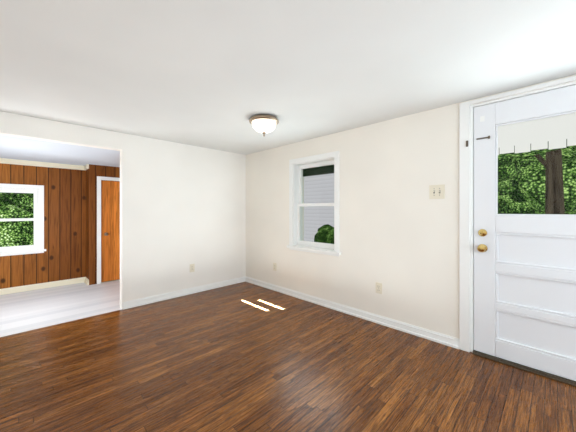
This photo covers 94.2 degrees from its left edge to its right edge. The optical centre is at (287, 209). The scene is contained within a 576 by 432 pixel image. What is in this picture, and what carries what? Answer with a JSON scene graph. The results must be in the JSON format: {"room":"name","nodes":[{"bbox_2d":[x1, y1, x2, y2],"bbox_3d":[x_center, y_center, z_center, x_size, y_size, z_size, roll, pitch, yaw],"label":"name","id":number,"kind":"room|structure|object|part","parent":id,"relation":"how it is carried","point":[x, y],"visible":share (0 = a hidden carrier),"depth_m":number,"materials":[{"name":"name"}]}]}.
{"room":"empty living room","nodes":[
{"label":"empty living room","id":0,"kind":"room"},
{"bbox_2d":[0,163,85,288],"bbox_3d":[-4.485,0.235,3.470,2.984,1.930,0.150,0,0,-45],"label":"wall","id":1,"kind":"structure","parent":0,"point":[62,256],"depth_m":4.19,"materials":[{"name":"brown wood"}]},
{"bbox_2d":[0,183,45,255],"bbox_3d":[-4.105,0.140,3.811,0.975,1.030,0.185,0,0,-45],"label":"window","id":2,"kind":"structure","parent":1,"relation":"in","point":[41,217],"depth_m":4.02,"materials":[{"name":"white wood"}]},
{"bbox_3d":[-4.114,0.138,3.821,0.697,0.781,0.042,0,0,-45],"label":"glass","id":3,"kind":"part","parent":2,"relation":"part of","materials":[{"name":"clear glass"}]},
{"bbox_3d":[-4.110,0.142,3.817,0.781,0.891,0.085,0,0,-45],"label":"window far sash","id":4,"kind":"part","parent":2,"relation":"part of","materials":[{"name":"white wood"}]},
{"bbox_2d":[0,277,85,294],"bbox_3d":[-4.370,1.158,3.461,2.834,0.084,0.026,0,0,-45],"label":"baseboard","id":5,"kind":"structure","parent":1,"relation":"attached to","point":[11,290],"depth_m":4.07,"materials":[{"name":"beige wood"}]},
{"bbox_2d":[0,158,88,169],"bbox_3d":[-4.278,-0.695,3.369,2.834,0.070,0.285,0,0,-45],"label":"crown molding","id":6,"kind":"structure","parent":1,"relation":"attached to","point":[39,164],"depth_m":4.07,"materials":[{"name":"beige wood"}]},
{"bbox_2d":[0,135,119,166],"bbox_3d":[-3.090,-0.790,3.642,5.200,0.120,1.880,0,0,-45],"label":"ceiling","id":7,"kind":"structure","parent":0,"point":[17,148],"depth_m":3.46,"materials":[{"name":"paint"}]},
{"bbox_2d":[0,279,121,336],"bbox_3d":[-3.048,1.250,3.599,5.200,0.100,2.000,0,0,-45],"label":"floor","id":8,"kind":"structure","parent":0,"point":[25,311],"depth_m":3.36,"materials":[{"name":"white wood"}]},
{"bbox_2d":[86,169,87,277],"bbox_3d":[-3.329,0.235,4.495,0.100,1.930,0.335,0,0,-45],"label":"wall","id":9,"kind":"structure","parent":0,"point":[87,223],"depth_m":4.37,"materials":[{"name":"brown wood"}]},
{"bbox_2d":[88,164,119,284],"bbox_3d":[-2.428,0.235,5.089,2.216,1.930,0.100,0,0,-45],"label":"wall","id":10,"kind":"structure","parent":0,"point":[94,171],"depth_m":4.31,"materials":[{"name":"brown wood"}]},
{"bbox_2d":[97,176,119,283],"bbox_3d":[-2.748,0.326,4.673,0.973,1.748,0.056,0,0,-45],"label":"door frame","id":11,"kind":"structure","parent":10,"relation":"in","point":[99,178],"depth_m":4.35,"materials":[{"name":"white wood"}]},
{"bbox_2d":[101,180,119,281],"bbox_3d":[-2.781,0.351,4.706,0.849,1.674,0.038,0,0,-45],"label":"door","id":12,"kind":"structure","parent":11,"relation":"attached to","point":[110,226],"depth_m":4.48,"materials":[{"name":"brown wood"}]},
{"bbox_2d":[0,111,245,308],"bbox_3d":[-2.348,0.135,2.970,4.500,2.130,0.120,0,0,-45],"label":"wall","id":13,"kind":"structure","parent":0,"point":[182,207],"depth_m":3.63,"materials":[{"name":"beige paint"}]},
{"bbox_2d":[122,276,244,309],"bbox_3d":[-1.353,1.158,3.861,1.806,0.084,0.026,0,0,-45],"label":"baseboard","id":14,"kind":"structure","parent":13,"relation":"attached to","point":[153,299],"depth_m":3.70,"materials":[{"name":"white wood"}]},
{"bbox_2d":[190,264,194,271],"bbox_3d":[-1.378,0.835,3.848,0.070,0.114,0.010,0,0,-45],"label":"electrical outlet","id":15,"kind":"object","parent":13,"relation":"attached to","point":[192,267],"visible":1,"depth_m":3.85,"materials":[{"name":"beige plastic"}]},
{"bbox_2d":[0,282,575,431],"bbox_3d":[-0.177,1.250,0.955,4.720,0.100,5.800,0,0,-45],"label":"floor","id":16,"kind":"structure","parent":0,"point":[244,357],"depth_m":1.92,"materials":[{"name":"brown wood"}]},
{"bbox_2d":[472,350,575,386],"bbox_3d":[1.895,1.190,1.973,0.150,0.019,0.870,0,0,-45],"label":"threshold","id":17,"kind":"object","parent":16,"relation":"on","point":[531,370],"visible":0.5,"depth_m":2.00,"materials":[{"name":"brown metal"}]},
{"bbox_2d":[0,0,575,154],"bbox_3d":[-0.219,-0.990,0.997,4.720,0.120,5.920,0,0,-45],"label":"ceiling","id":18,"kind":"structure","parent":0,"point":[215,74],"depth_m":1.66,"materials":[{"name":"white paint"}]},
{"bbox_2d":[249,114,278,135],"bbox_3d":[-0.243,-0.837,2.715,0.302,0.186,0.302,0,0,-45],"label":"flush-mount light","id":19,"kind":"object","parent":18,"relation":"attached to","point":[263,123],"visible":1,"depth_m":2.62,"materials":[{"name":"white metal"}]},
{"bbox_2d":[246,74,575,338],"bbox_3d":[1.372,0.135,2.588,0.220,2.130,5.920,0,0,-45],"label":"wall","id":20,"kind":"structure","parent":0,"point":[398,234],"depth_m":2.82,"materials":[{"name":"beige paint"}]},
{"bbox_2d":[273,263,276,270],"bbox_3d":[-0.198,0.848,3.995,0.010,0.114,0.070,0,0,-45],"label":"electrical outlet","id":21,"kind":"object","parent":20,"relation":"attached to","point":[274,266],"visible":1,"depth_m":3.98,"materials":[{"name":"beige plastic"}]},
{"bbox_2d":[287,151,340,256],"bbox_3d":[0.369,-0.075,3.530,0.225,1.260,0.880,0,0,-45],"label":"window","id":22,"kind":"structure","parent":20,"relation":"in","point":[335,155],"depth_m":3.62,"materials":[{"name":"white wood"}]},
{"bbox_3d":[0.389,-0.070,3.550,0.085,1.116,0.676,0,0,-45],"label":"window main sash","id":23,"kind":"part","parent":22,"relation":"part of","materials":[{"name":"white wood"}]},
{"bbox_2d":[303,165,333,176],"bbox_3d":[0.463,-0.553,3.624,0.040,0.146,0.672,0,0,-45],"label":"shade","id":24,"kind":"object","parent":22,"relation":"attached to","point":[313,171],"depth_m":3.65,"materials":[{"name":"green fabric"}]},
{"bbox_3d":[0.393,-0.075,3.554,0.042,1.006,0.592,0,0,-45],"label":"glass","id":25,"kind":"part","parent":22,"relation":"part of","materials":[{"name":"clear glass"}]},
{"bbox_2d":[245,276,458,348],"bbox_3d":[0.378,1.158,3.408,0.026,0.084,3.115,0,0,-45],"label":"baseboard","id":26,"kind":"structure","parent":20,"relation":"attached to","point":[446,340],"depth_m":2.90,"materials":[{"name":"white wood"}]},
{"bbox_2d":[376,282,381,293],"bbox_3d":[0.962,0.828,2.836,0.010,0.114,0.070,0,0,-45],"label":"electrical outlet","id":27,"kind":"object","parent":20,"relation":"attached to","point":[379,288],"visible":1,"depth_m":2.83,"materials":[{"name":"beige plastic"}]},
{"bbox_2d":[429,184,444,198],"bbox_3d":[1.355,-0.165,2.437,0.016,0.128,0.128,0,0,-45],"label":"switch plate","id":28,"kind":"object","parent":20,"relation":"attached to","point":[436,191],"visible":1,"depth_m":2.44,"materials":[{"name":"beige plastic"}]},
{"bbox_2d":[459,76,575,380],"bbox_3d":[1.856,0.142,1.934,0.105,2.115,1.060,0,0,-45],"label":"door","id":29,"kind":"structure","parent":20,"relation":"in","point":[557,297],"depth_m":2.04,"materials":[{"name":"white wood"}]},
{"bbox_3d":[1.569,-0.569,2.214,0.042,0.068,0.161,0,0,-45],"label":"latch handle","id":30,"kind":"part","parent":29,"relation":"part of","materials":[{"name":"grey metal"}]},
{"bbox_3d":[1.581,0.253,2.183,0.069,0.192,0.068,0,0,-45],"label":"knob","id":31,"kind":"part","parent":29,"relation":"part of","materials":[{"name":"gold metal"}]},
{"bbox_3d":[1.882,0.180,1.959,0.032,1.730,0.574,0,0,-45],"label":"panel","id":32,"kind":"part","parent":29,"relation":"part of","materials":[{"name":"white paint"}]},
{"bbox_3d":[1.885,-0.320,1.963,0.005,0.730,0.574,0,0,-45],"label":"glass panel","id":33,"kind":"part","parent":29,"relation":"part of","materials":[{"name":"clear glass"}]},
{"bbox_2d":[470,81,575,351],"bbox_3d":[1.941,0.158,2.019,0.220,2.085,0.910,0,0,-45],"label":"door frame","id":34,"kind":"structure","parent":20,"relation":"attached to","point":[472,107],"depth_m":2.26,"materials":[{"name":"white wood"}]},
{"bbox_2d":[498,113,575,154],"bbox_3d":[2.390,-0.950,2.468,1.050,0.620,1.910,0,0,-45],"label":"awning","id":35,"kind":"structure","parent":20,"relation":"attached to","point":[543,128],"depth_m":2.78,"materials":[{"name":"white fabric"}]},
{"label":"outside","id":36,"kind":"structure","parent":0,"visible":0},
{"bbox_2d":[0,139,575,246],"bbox_3d":[0.700,-2.886,4.518,30.000,9.827,30.000,0,0,-45],"label":"garden","id":37,"kind":"object","parent":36,"point":[549,157],"depth_m":7.39,"materials":[{"name":"green plant"}]}
]}

